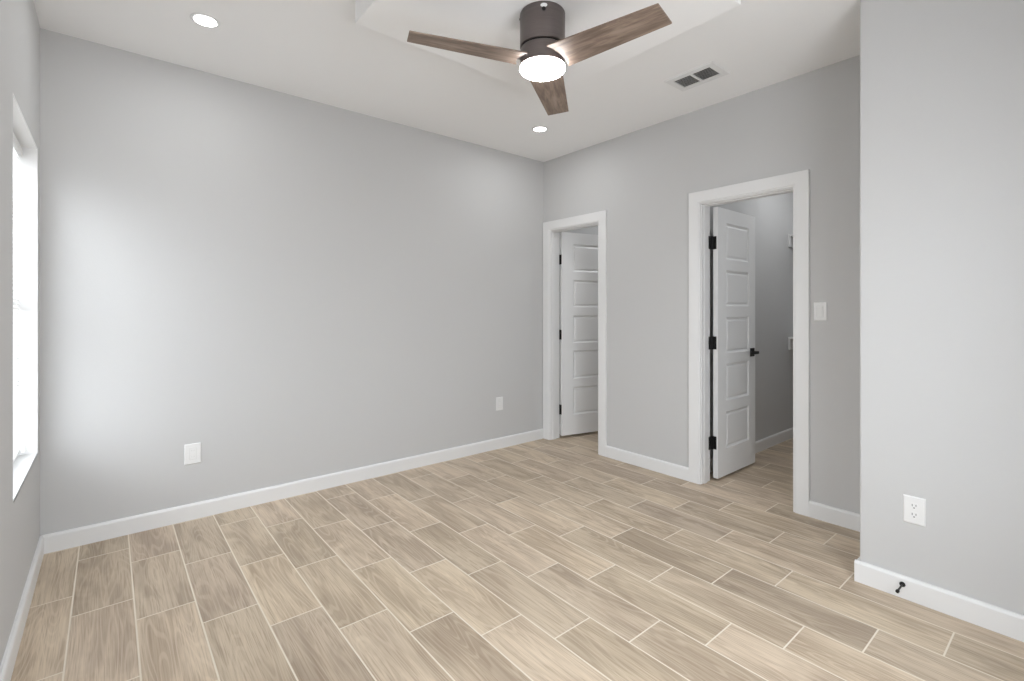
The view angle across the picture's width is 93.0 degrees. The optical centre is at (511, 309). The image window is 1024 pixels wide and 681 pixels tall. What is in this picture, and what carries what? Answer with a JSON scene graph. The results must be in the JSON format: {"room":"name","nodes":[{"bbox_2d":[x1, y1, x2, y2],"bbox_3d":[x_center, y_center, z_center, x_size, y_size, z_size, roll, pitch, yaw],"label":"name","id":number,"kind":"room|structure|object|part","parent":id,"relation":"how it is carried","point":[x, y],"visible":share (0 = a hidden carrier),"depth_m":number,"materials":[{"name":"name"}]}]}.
{"room":"empty bedroom","nodes":[
{"label":"empty bedroom","id":0,"kind":"room"},
{"bbox_2d":[0,0,39,665],"bbox_3d":[-1.296,-0.099,1.014,0.150,2.740,4.060,0,0,-40],"label":"wall","id":1,"kind":"structure","parent":0,"point":[19,24],"depth_m":1.77,"materials":[{"name":"grey paint"}]},
{"bbox_2d":[0,535,43,680],"bbox_3d":[-1.242,1.223,1.079,0.016,0.096,3.790,0,0,-40],"label":"baseboard","id":2,"kind":"structure","parent":1,"relation":"attached to","point":[12,648],"depth_m":1.90,"materials":[{"name":"white wood"}]},
{"bbox_2d":[13,94,37,502],"bbox_3d":[-2.179,-0.043,2.082,0.145,1.538,0.822,0,0,-40],"label":"window","id":3,"kind":"structure","parent":1,"relation":"in","point":[27,241],"depth_m":2.41,"materials":[{"name":"white plastic"}]},
{"bbox_2d":[13,132,26,461],"bbox_3d":[-2.169,-0.052,2.089,0.055,1.504,0.802,0,0,-40],"label":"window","id":4,"kind":"structure","parent":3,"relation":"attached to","point":[17,148],"depth_m":2.33,"materials":[{"name":"white glass"}]},
{"bbox_3d":[-2.180,0.693,2.080,0.028,0.014,0.796,0,0,-40],"label":"rail","id":5,"kind":"part","parent":4,"relation":"part of","materials":[{"name":"white"}]},
{"bbox_3d":[-2.179,0.721,2.082,0.145,0.010,0.822,0,0,-40],"label":"sill","id":6,"kind":"part","parent":3,"relation":"part of","materials":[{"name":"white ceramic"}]},
{"bbox_2d":[40,28,597,534],"bbox_3d":[-0.270,-0.099,4.438,5.802,2.740,0.140,0,0,-40],"label":"wall","id":7,"kind":"structure","parent":0,"point":[291,288],"depth_m":3.17,"materials":[{"name":"grey paint"}]},
{"bbox_2d":[184,442,200,464],"bbox_3d":[-1.940,0.874,2.956,0.086,0.124,0.008,0,0,-40],"label":"wall outlet","id":8,"kind":"object","parent":7,"relation":"attached to","point":[192,452],"visible":1,"depth_m":2.95,"materials":[{"name":"white plastic"}]},
{"bbox_2d":[190,448,195,459],"bbox_3d":[-1.939,0.874,2.954,0.034,0.067,0.002,0,0,-40],"label":"receptacle","id":9,"kind":"object","parent":8,"relation":"attached to","point":[192,450],"depth_m":2.95,"materials":[{"name":"white plastic"}]},
{"bbox_2d":[41,429,542,553],"bbox_3d":[-1.074,1.223,3.670,3.584,0.096,0.016,0,0,-40],"label":"baseboard","id":10,"kind":"structure","parent":7,"relation":"attached to","point":[70,538],"depth_m":3.17,"materials":[{"name":"white wood"}]},
{"bbox_2d":[496,397,502,410],"bbox_3d":[-0.114,0.862,4.471,0.080,0.122,0.008,0,0,-40],"label":"wall outlet","id":11,"kind":"object","parent":7,"relation":"attached to","point":[499,400],"visible":1,"depth_m":4.47,"materials":[{"name":"white plastic"}]},
{"bbox_2d":[33,0,859,161],"bbox_3d":[1.034,-1.469,2.960,6.222,0.240,4.080,0,0,-40],"label":"ceiling","id":12,"kind":"structure","parent":0,"point":[357,56],"depth_m":2.74,"materials":[{"name":"white paint"}]},
{"bbox_2d":[190,12,219,27],"bbox_3d":[-1.556,-1.468,2.466,0.131,0.010,0.131,0,0,-40],"label":"recessed light","id":13,"kind":"object","parent":12,"relation":"in","point":[205,20],"visible":1,"depth_m":2.46,"materials":[{"name":"white glass"}]},
{"bbox_2d":[407,1,671,114],"bbox_3d":[0.170,-1.216,2.127,1.084,0.266,1.010,0,0,-40],"label":"ceiling fan","id":14,"kind":"object","parent":12,"relation":"hanging from","point":[544,50],"visible":1,"depth_m":2.12,"materials":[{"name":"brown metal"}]},
{"bbox_3d":[-0.196,-1.143,2.118,0.504,0.006,0.166,2,10,-17],"label":"blade","id":15,"kind":"part","parent":14,"relation":"part of","materials":[{"name":"brown wood"}]},
{"bbox_2d":[520,56,564,81],"bbox_3d":[0.139,-1.095,2.220,0.207,0.024,0.207,0,0,-40],"label":"diffuser","id":16,"kind":"object","parent":14,"relation":"attached to","point":[534,68],"depth_m":2.18,"materials":[{"name":"white glass"}]},
{"bbox_3d":[0.211,-1.134,2.558,0.166,0.006,0.504,-6,-1,13],"label":"blade","id":17,"kind":"part","parent":14,"relation":"part of","materials":[{"name":"brown wood"}]},
{"bbox_3d":[0.388,-1.117,1.985,0.504,0.006,0.166,3,-7,43],"label":"blade","id":18,"kind":"part","parent":14,"relation":"part of","materials":[{"name":"brown wood"}]},
{"bbox_2d":[532,126,547,131],"bbox_3d":[0.227,-1.468,3.945,0.131,0.010,0.131,0,0,-40],"label":"recessed light","id":19,"kind":"object","parent":12,"relation":"in","point":[537,128],"visible":1,"depth_m":3.94,"materials":[{"name":"white"}]},
{"bbox_3d":[0.137,-1.409,2.219,1.259,0.121,1.225,0,0,-40],"label":"dropped panel","id":20,"kind":"part","parent":12,"relation":"part of","materials":[{"name":"white paint"}]},
{"bbox_2d":[664,61,730,90],"bbox_3d":[1.163,-1.464,3.063,0.224,0.009,0.330,0,0,-40],"label":"ceiling vent","id":21,"kind":"object","parent":12,"relation":"in","point":[707,72],"visible":1,"depth_m":3.04,"materials":[{"name":"white metal"}]},
{"bbox_2d":[11,431,1023,680],"bbox_3d":[1.034,1.331,2.960,6.222,0.120,4.080,0,0,-40],"label":"floor","id":22,"kind":"structure","parent":0,"point":[559,559],"depth_m":2.19,"materials":[{"name":"beige tile"}]},
{"bbox_2d":[544,55,859,513],"bbox_3d":[1.254,-0.099,3.790,0.115,2.740,2.804,0,0,-40],"label":"wall","id":23,"kind":"structure","parent":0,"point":[644,179],"depth_m":3.62,"materials":[{"name":"grey paint"}]},
{"bbox_2d":[543,210,606,456],"bbox_3d":[0.616,0.203,4.558,0.151,2.135,0.789,0,0,-40],"label":"door frame","id":24,"kind":"structure","parent":23,"relation":"attached to","point":[551,229],"depth_m":4.76,"materials":[{"name":"white wood"}]},
{"bbox_3d":[0.667,0.203,4.601,0.018,2.135,0.789,0,0,-40],"label":"casing","id":25,"kind":"part","parent":24,"relation":"part of","materials":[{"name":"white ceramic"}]},
{"bbox_3d":[0.603,0.251,4.548,0.038,2.040,0.599,0,0,-40],"label":"stop moulding","id":26,"kind":"part","parent":24,"relation":"part of","materials":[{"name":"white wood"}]},
{"bbox_2d":[559,232,597,435],"bbox_3d":[0.726,0.236,4.963,0.643,2.017,0.154,0,0,-21],"label":"door","id":27,"kind":"structure","parent":24,"relation":"in","point":[578,257],"depth_m":4.90,"materials":[{"name":"white wood"}]},
{"bbox_2d":[606,445,859,531],"bbox_3d":[1.458,1.223,3.441,0.016,0.096,2.006,0,0,-40],"label":"baseboard","id":28,"kind":"structure","parent":23,"relation":"attached to","point":[833,515],"depth_m":3.64,"materials":[{"name":"white wood"}]},
{"bbox_2d":[689,169,809,516],"bbox_3d":[1.624,0.203,3.343,0.151,2.135,0.803,0,0,-40],"label":"door frame","id":29,"kind":"structure","parent":23,"relation":"attached to","point":[700,202],"depth_m":3.29,"materials":[{"name":"white wood"}]},
{"bbox_2d":[709,207,758,478],"bbox_3d":[1.730,0.243,3.795,0.668,2.016,0.143,0,0,-40],"label":"door","id":30,"kind":"structure","parent":29,"relation":"in","point":[732,242],"depth_m":3.76,"materials":[{"name":"white wood"}]},
{"bbox_3d":[1.504,0.989,3.616,0.012,0.096,0.029,0,0,-40],"label":"hinge plate","id":31,"kind":"part","parent":30,"relation":"part of","materials":[{"name":"black metal"}]},
{"bbox_3d":[1.504,0.245,3.616,0.012,0.096,0.029,0,0,-40],"label":"hinge plate","id":32,"kind":"part","parent":30,"relation":"part of","materials":[{"name":"black metal"}]},
{"bbox_3d":[1.504,-0.501,3.616,0.012,0.096,0.029,0,0,-40],"label":"hinge plate","id":33,"kind":"part","parent":30,"relation":"part of","materials":[{"name":"black metal"}]},
{"bbox_3d":[1.611,0.251,3.333,0.038,2.040,0.613,0,0,-40],"label":"stop moulding","id":34,"kind":"part","parent":29,"relation":"part of","materials":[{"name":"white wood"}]},
{"bbox_2d":[814,302,826,320],"bbox_3d":[1.869,0.009,2.949,0.012,0.114,0.072,0,0,-40],"label":"light switch","id":35,"kind":"object","parent":23,"relation":"attached to","point":[820,308],"visible":1,"depth_m":2.95,"materials":[{"name":"white plastic"}]},
{"bbox_2d":[710,192,792,458],"bbox_3d":[2.169,-0.099,4.409,2.085,2.740,0.110,0,0,-40],"label":"wall partition","id":36,"kind":"structure","parent":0,"point":[773,215],"depth_m":4.54,"materials":[{"name":"grey paint"}]},
{"bbox_2d":[710,427,792,471],"bbox_3d":[2.607,1.223,3.896,2.065,0.096,1.239,0,0,-40],"label":"baseboard","id":37,"kind":"structure","parent":36,"relation":"attached to","point":[760,445],"depth_m":4.52,"materials":[{"name":"white wood"}]},
{"bbox_2d":[860,0,1023,614],"bbox_3d":[3.132,-0.099,2.886,3.088,2.740,0.986,0,0,-40],"label":"wall","id":38,"kind":"structure","parent":0,"point":[942,81],"depth_m":2.05,"materials":[{"name":"grey paint"}]},
{"bbox_2d":[903,494,925,526],"bbox_3d":[1.755,0.875,2.121,0.008,0.120,0.078,0,0,-40],"label":"wall outlet","id":39,"kind":"object","parent":38,"relation":"attached to","point":[914,508],"visible":1,"depth_m":2.12,"materials":[{"name":"white plastic"}]},
{"bbox_2d":[909,512,918,518],"bbox_3d":[1.753,0.894,2.119,0.002,0.025,0.033,0,0,-40],"label":"socket","id":40,"kind":"object","parent":39,"relation":"attached to","point":[912,515],"depth_m":2.12,"materials":[{"name":"grey plastic"}]},
{"bbox_2d":[909,503,918,509],"bbox_3d":[1.753,0.856,2.119,0.002,0.025,0.033,0,0,-40],"label":"socket","id":41,"kind":"object","parent":39,"relation":"attached to","point":[912,506],"depth_m":2.12,"materials":[{"name":"grey plastic"}]},
{"bbox_2d":[854,557,1023,641],"bbox_3d":[2.170,1.223,2.098,0.634,0.096,1.002,0,0,-40],"label":"baseboard","id":42,"kind":"structure","parent":38,"relation":"attached to","point":[1002,621],"depth_m":2.04,"materials":[{"name":"white wood"}]},
{"bbox_2d":[895,582,905,592],"bbox_3d":[1.686,1.209,2.114,0.092,0.022,0.022,0,0,-40],"label":"door stop","id":43,"kind":"object","parent":42,"relation":"attached to","point":[902,584],"visible":1,"depth_m":2.12,"materials":[{"name":"black metal"}]},
{"bbox_3d":[2.962,-0.099,5.298,0.270,2.740,2.944,0,0,-40],"label":"wall","id":44,"kind":"structure","parent":0,"visible":0},
{"bbox_2d":[788,234,792,247],"bbox_3d":[3.251,-0.685,4.455,0.360,0.123,1.200,0,0,-40],"label":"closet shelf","id":45,"kind":"object","parent":44,"relation":"attached to","point":[790,236],"visible":0.12,"depth_m":4.80,"materials":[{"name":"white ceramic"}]},
{"bbox_2d":[788,337,792,349],"bbox_3d":[3.251,0.330,4.455,0.360,0.123,1.200,0,0,-40],"label":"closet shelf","id":46,"kind":"object","parent":44,"relation":"attached to","point":[790,339],"visible":0.14,"depth_m":4.80,"materials":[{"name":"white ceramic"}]}
]}

